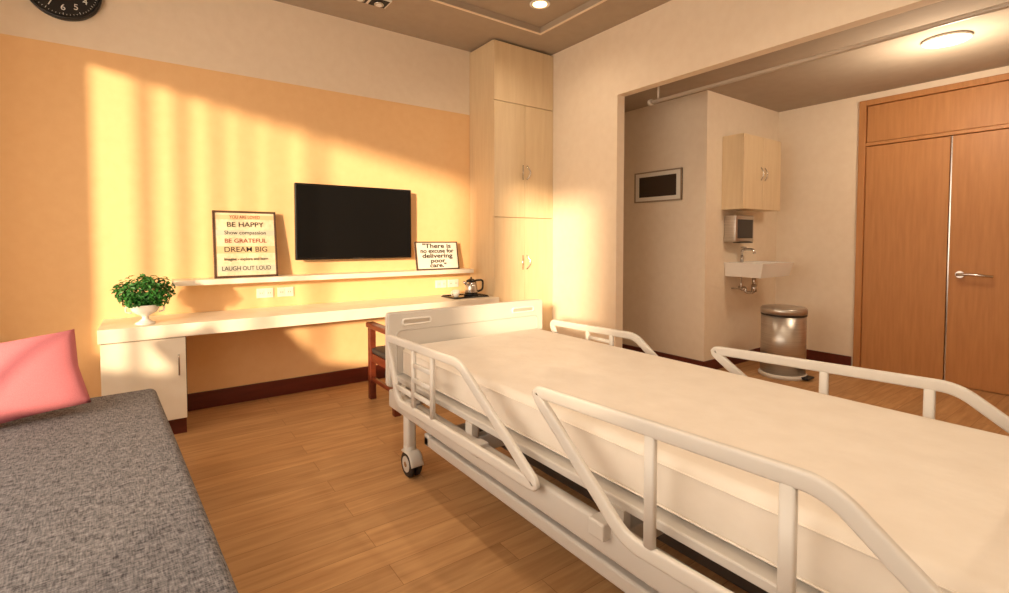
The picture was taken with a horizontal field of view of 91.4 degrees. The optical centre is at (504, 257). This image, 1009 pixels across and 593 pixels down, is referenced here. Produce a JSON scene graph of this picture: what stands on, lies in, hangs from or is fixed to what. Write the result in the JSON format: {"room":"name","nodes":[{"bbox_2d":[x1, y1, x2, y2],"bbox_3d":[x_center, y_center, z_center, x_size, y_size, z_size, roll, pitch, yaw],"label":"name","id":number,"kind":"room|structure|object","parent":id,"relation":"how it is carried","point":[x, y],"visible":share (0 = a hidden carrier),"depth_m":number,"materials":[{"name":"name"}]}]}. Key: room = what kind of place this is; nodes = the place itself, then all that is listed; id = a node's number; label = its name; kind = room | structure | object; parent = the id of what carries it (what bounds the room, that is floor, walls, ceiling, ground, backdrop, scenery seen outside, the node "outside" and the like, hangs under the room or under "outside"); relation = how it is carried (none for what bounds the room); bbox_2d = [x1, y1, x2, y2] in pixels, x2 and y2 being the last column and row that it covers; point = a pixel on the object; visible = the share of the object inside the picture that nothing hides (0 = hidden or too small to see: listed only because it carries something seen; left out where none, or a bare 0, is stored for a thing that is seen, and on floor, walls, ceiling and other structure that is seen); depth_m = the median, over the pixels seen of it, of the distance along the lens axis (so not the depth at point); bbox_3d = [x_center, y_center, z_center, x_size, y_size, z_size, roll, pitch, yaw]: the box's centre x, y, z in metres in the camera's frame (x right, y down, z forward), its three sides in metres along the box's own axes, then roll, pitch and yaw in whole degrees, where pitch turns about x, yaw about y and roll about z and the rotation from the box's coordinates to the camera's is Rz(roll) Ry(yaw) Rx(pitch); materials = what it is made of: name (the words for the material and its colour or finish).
{"room":"hospital room","nodes":[
{"label":"hospital room","id":0,"kind":"room"},
{"bbox_2d":[0,0,470,397],"bbox_3d":[-1.580,-0.496,3.987,4.620,3.100,0.200,-2,3,-36],"label":"wall","id":1,"kind":"structure","parent":0,"point":[124,127],"depth_m":3.48,"materials":[{"name":"orange paint"}]},
{"bbox_2d":[30,0,101,21],"bbox_3d":[-2.687,-1.641,2.992,0.377,0.377,0.049,-2,3,-36],"label":"wall clock","id":2,"kind":"object","parent":1,"relation":"attached to","point":[66,10],"depth_m":3.01,"materials":[{"name":"black plastic"}]},
{"bbox_2d":[256,288,272,297],"bbox_3d":[-1.809,0.264,3.717,0.116,0.072,0.014,-2,3,-36],"label":"wall outlet","id":3,"kind":"object","parent":1,"relation":"attached to","point":[260,292],"depth_m":3.71,"materials":[{"name":"white plastic"}]},
{"bbox_2d":[277,287,293,296],"bbox_3d":[-1.691,0.261,3.802,0.116,0.072,0.014,-2,3,-36],"label":"wall outlet","id":4,"kind":"object","parent":1,"relation":"attached to","point":[281,291],"depth_m":3.80,"materials":[{"name":"white plastic"}]},
{"bbox_2d":[171,268,473,286],"bbox_3d":[-1.287,0.141,3.975,2.326,0.037,0.200,-2,3,-36],"label":"wall shelf","id":5,"kind":"object","parent":1,"relation":"attached to","point":[344,275],"depth_m":3.75,"materials":[{"name":"white wood"}]},
{"bbox_2d":[212,210,277,278],"bbox_3d":[-1.868,-0.100,3.555,0.410,0.478,0.090,-2,3,-36],"label":"poster","id":6,"kind":"object","parent":5,"relation":"on","point":[244,242],"visible":0.99,"depth_m":3.55,"materials":[{"name":"paper"}]},
{"bbox_2d":[414,242,459,269],"bbox_3d":[-0.610,-0.021,4.463,0.430,0.254,0.064,-2,3,-36],"label":"sign","id":7,"kind":"object","parent":5,"relation":"on","point":[428,255],"visible":1,"depth_m":4.45,"materials":[{"name":"white paper"}]},
{"bbox_2d":[435,280,446,287],"bbox_3d":[-0.592,0.242,4.594,0.116,0.072,0.014,-2,3,-36],"label":"wall outlet","id":8,"kind":"object","parent":1,"relation":"attached to","point":[438,283],"depth_m":4.59,"materials":[{"name":"white plastic"}]},
{"bbox_2d":[448,279,458,286],"bbox_3d":[-0.487,0.239,4.670,0.116,0.072,0.014,-2,3,-36],"label":"wall outlet","id":9,"kind":"object","parent":1,"relation":"attached to","point":[453,282],"depth_m":4.67,"materials":[{"name":"white plastic"}]},
{"bbox_2d":[174,360,1008,592],"bbox_3d":[1.051,1.168,2.263,6.800,0.100,6.170,-2,3,-36],"label":"floor","id":10,"kind":"structure","parent":0,"point":[310,491],"depth_m":2.23,"materials":[{"name":"brown wood"}]},
{"bbox_2d":[0,389,237,592],"bbox_3d":[-0.897,0.948,0.753,0.910,0.450,3.870,-2,3,-40],"label":"sofa","id":11,"kind":"object","parent":10,"relation":"on","point":[100,495],"visible":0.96,"depth_m":1.39,"materials":[{"name":"fabric"}]},
{"bbox_2d":[0,329,90,423],"bbox_3d":[-2.034,0.504,2.054,0.247,0.342,0.447,2,3,44],"label":"throw cushion","id":12,"kind":"object","parent":11,"relation":"on","point":[39,374],"visible":1,"depth_m":2.06,"materials":[{"name":"pink fabric"}]},
{"bbox_2d":[97,293,498,434],"bbox_3d":[-1.308,0.717,3.780,2.767,0.690,0.521,-2,3,-36],"label":"desk","id":13,"kind":"object","parent":10,"relation":"on","point":[133,357],"depth_m":3.02,"materials":[{"name":"white wood"}]},
{"bbox_2d":[111,273,175,324],"bbox_3d":[-2.195,0.247,2.993,0.330,0.307,0.258,-2,3,-36],"label":"potted plant","id":14,"kind":"object","parent":13,"relation":"on","point":[142,303],"visible":1,"depth_m":2.95,"materials":[{"name":"green plant"}]},
{"bbox_2d":[441,293,488,298],"bbox_3d":[-0.354,0.340,4.421,0.360,0.015,0.240,-2,3,-36],"label":"serving tray","id":15,"kind":"object","parent":13,"relation":"on","point":[461,296],"visible":0.76,"depth_m":4.37,"materials":[{"name":"black plastic"}]},
{"bbox_2d":[451,291,459,296],"bbox_3d":[-0.430,0.318,4.331,0.076,0.050,0.066,0,2,1],"label":"coffee cup","id":16,"kind":"object","parent":15,"relation":"on","point":[455,293],"visible":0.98,"depth_m":4.31,"materials":[{"name":"white ceramic"}]},
{"bbox_2d":[463,277,483,295],"bbox_3d":[-0.287,0.254,4.461,0.166,0.168,0.132,1,2,21],"label":"electric kettle","id":17,"kind":"object","parent":15,"relation":"on","point":[471,289],"visible":1,"depth_m":4.42,"materials":[{"name":"silver"}]},
{"bbox_2d":[366,321,400,416],"bbox_3d":[-0.677,0.731,3.678,0.544,0.670,0.530,-2,3,-36],"label":"wooden armchair","id":18,"kind":"object","parent":10,"relation":"on","point":[376,354],"visible":0.16,"depth_m":3.68,"materials":[{"name":"brown wood"}]},
{"bbox_2d":[470,39,552,331],"bbox_3d":[0.080,-0.468,4.779,0.697,2.985,0.452,-2,3,-36],"label":"wardrobe","id":19,"kind":"object","parent":10,"relation":"on","point":[511,86],"visible":0.88,"depth_m":4.59,"materials":[{"name":"laminate"}]},
{"bbox_2d":[385,299,1008,592],"bbox_3d":[0.538,0.668,1.977,1.175,0.920,2.572,-2,3,-36],"label":"hospital bed","id":20,"kind":"object","parent":10,"relation":"on","point":[768,487],"visible":1,"depth_m":1.44,"materials":[{"name":"white plastic"}]},
{"bbox_2d":[758,304,813,380],"bbox_3d":[2.483,0.729,4.348,0.390,0.625,0.430,-2,3,-36],"label":"pedal bin","id":21,"kind":"object","parent":10,"relation":"on","point":[783,326],"visible":1,"depth_m":4.22,"materials":[{"name":"silver metal"}]},
{"bbox_2d":[274,0,1008,111],"bbox_3d":[1.051,-1.745,2.156,6.800,0.670,6.170,-2,3,-36],"label":"ceiling","id":22,"kind":"structure","parent":0,"point":[900,62],"depth_m":3.90,"materials":[{"name":"paint"}]},
{"bbox_2d":[356,0,391,8],"bbox_3d":[-1.006,-1.920,3.670,0.300,0.032,0.140,-2,3,-36],"label":"recessed light","id":23,"kind":"object","parent":22,"relation":"in","point":[383,4],"visible":1,"depth_m":3.70,"materials":[{"name":"white metal"}]},
{"bbox_2d":[431,0,606,34],"bbox_3d":[0.229,-1.840,1.128,3.870,0.006,5.070,-2,3,-36],"label":"trim","id":24,"kind":"structure","parent":22,"relation":"attached to","point":[437,1],"depth_m":3.95,"materials":[{"name":"paint"}]},
{"bbox_2d":[529,0,549,8],"bbox_3d":[0.277,-1.988,3.853,0.163,0.010,0.163,-2,3,-36],"label":"recessed light","id":25,"kind":"object","parent":22,"relation":"in","point":[536,4],"visible":1,"depth_m":3.85,"materials":[{"name":"beige"}]},
{"bbox_2d":[647,2,1008,105],"bbox_3d":[2.484,-1.312,2.357,0.052,0.211,4.352,-2,3,-36],"label":"rail","id":26,"kind":"object","parent":22,"relation":"attached to","point":[1005,5],"visible":0.9,"depth_m":2.94,"materials":[{"name":"beige metal"}]},
{"bbox_2d":[921,31,972,48],"bbox_3d":[2.920,-1.437,3.252,0.257,0.024,0.257,-2,3,-36],"label":"ceiling lamp","id":27,"kind":"object","parent":22,"relation":"attached to","point":[952,38],"depth_m":3.22,"materials":[{"name":"white plastic"}]},
{"bbox_2d":[622,90,778,360],"bbox_3d":[1.904,-0.269,5.559,1.500,2.530,1.740,-2,3,-36],"label":"wall","id":28,"kind":"structure","parent":0,"point":[678,296],"depth_m":4.71,"materials":[{"name":"paint"}]},
{"bbox_2d":[634,167,682,202],"bbox_3d":[1.495,-0.702,4.810,0.022,0.300,0.550,-2,3,-36],"label":"display panel","id":29,"kind":"object","parent":28,"relation":"attached to","point":[661,185],"visible":1,"depth_m":4.79,"materials":[{"name":"white"}]},
{"bbox_2d":[622,344,850,369],"bbox_3d":[2.130,0.973,4.856,2.327,0.100,0.924,0,2,9],"label":"baseboard","id":30,"kind":"structure","parent":28,"relation":"attached to","point":[814,355],"depth_m":4.75,"materials":[{"name":"brown wood"}]},
{"bbox_2d":[724,215,753,242],"bbox_3d":[2.208,-0.271,4.625,0.320,0.258,0.129,-2,3,-36],"label":"paper towel dispenser","id":31,"kind":"object","parent":28,"relation":"attached to","point":[737,228],"visible":1,"depth_m":4.55,"materials":[{"name":"metal"}]},
{"bbox_2d":[722,133,780,211],"bbox_3d":[2.352,-0.786,4.645,0.680,0.670,0.235,-2,3,-36],"label":"upper cabinet","id":32,"kind":"object","parent":28,"relation":"attached to","point":[751,164],"visible":1,"depth_m":4.50,"materials":[{"name":"laminate"}]},
{"bbox_2d":[724,247,793,293],"bbox_3d":[2.397,0.120,4.633,0.580,0.448,0.360,-2,3,-36],"label":"sink","id":33,"kind":"object","parent":28,"relation":"attached to","point":[749,269],"depth_m":4.53,"materials":[{"name":"white ceramic"}]},
{"bbox_2d":[551,0,943,347],"bbox_3d":[2.013,-0.402,2.777,0.090,3.000,5.970,-2,3,-36],"label":"wall","id":34,"kind":"structure","parent":0,"point":[674,40],"depth_m":4.21,"materials":[{"name":"paint"}]},
{"bbox_2d":[775,96,859,365],"bbox_3d":[3.152,-0.246,4.940,0.200,2.530,0.725,-2,3,-36],"label":"wall","id":35,"kind":"structure","parent":0,"point":[817,215],"depth_m":4.83,"materials":[{"name":"paint"}]},
{"bbox_2d":[860,66,1008,101],"bbox_3d":[3.865,-1.445,3.908,0.200,0.058,1.710,-2,3,-36],"label":"wall","id":36,"kind":"structure","parent":0,"point":[1002,70],"depth_m":4.09,"materials":[{"name":"paint"}]},
{"bbox_3d":[-1.567,-0.357,0.194,0.200,3.100,5.970,-2,3,-36],"label":"wall","id":37,"kind":"structure","parent":0,"visible":0},
{"bbox_2d":[187,365,385,410],"bbox_3d":[-1.282,0.990,4.124,2.320,0.120,0.015,-2,3,-36],"label":"baseboard","id":38,"kind":"structure","parent":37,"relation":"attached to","point":[238,394],"depth_m":3.78,"materials":[{"name":"brown wood"}]},
{"bbox_2d":[294,183,410,259],"bbox_3d":[-1.230,-0.289,4.052,0.955,0.590,0.114,-2,3,-36],"label":"television","id":39,"kind":"object","parent":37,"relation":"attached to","point":[331,222],"visible":1,"depth_m":3.98,"materials":[{"name":"black glass"},{"name":"black plastic"}]},
{"bbox_3d":[4.948,-0.155,2.452,0.200,2.530,1.995,-2,3,-36],"label":"wall","id":40,"kind":"structure","parent":0,"visible":0},
{"bbox_2d":[853,73,1008,394],"bbox_3d":[3.775,-0.178,3.890,0.141,2.470,1.700,-2,3,-36],"label":"door","id":41,"kind":"structure","parent":40,"relation":"in","point":[931,297],"depth_m":4.12,"materials":[{"name":"brown wood"}]}
]}

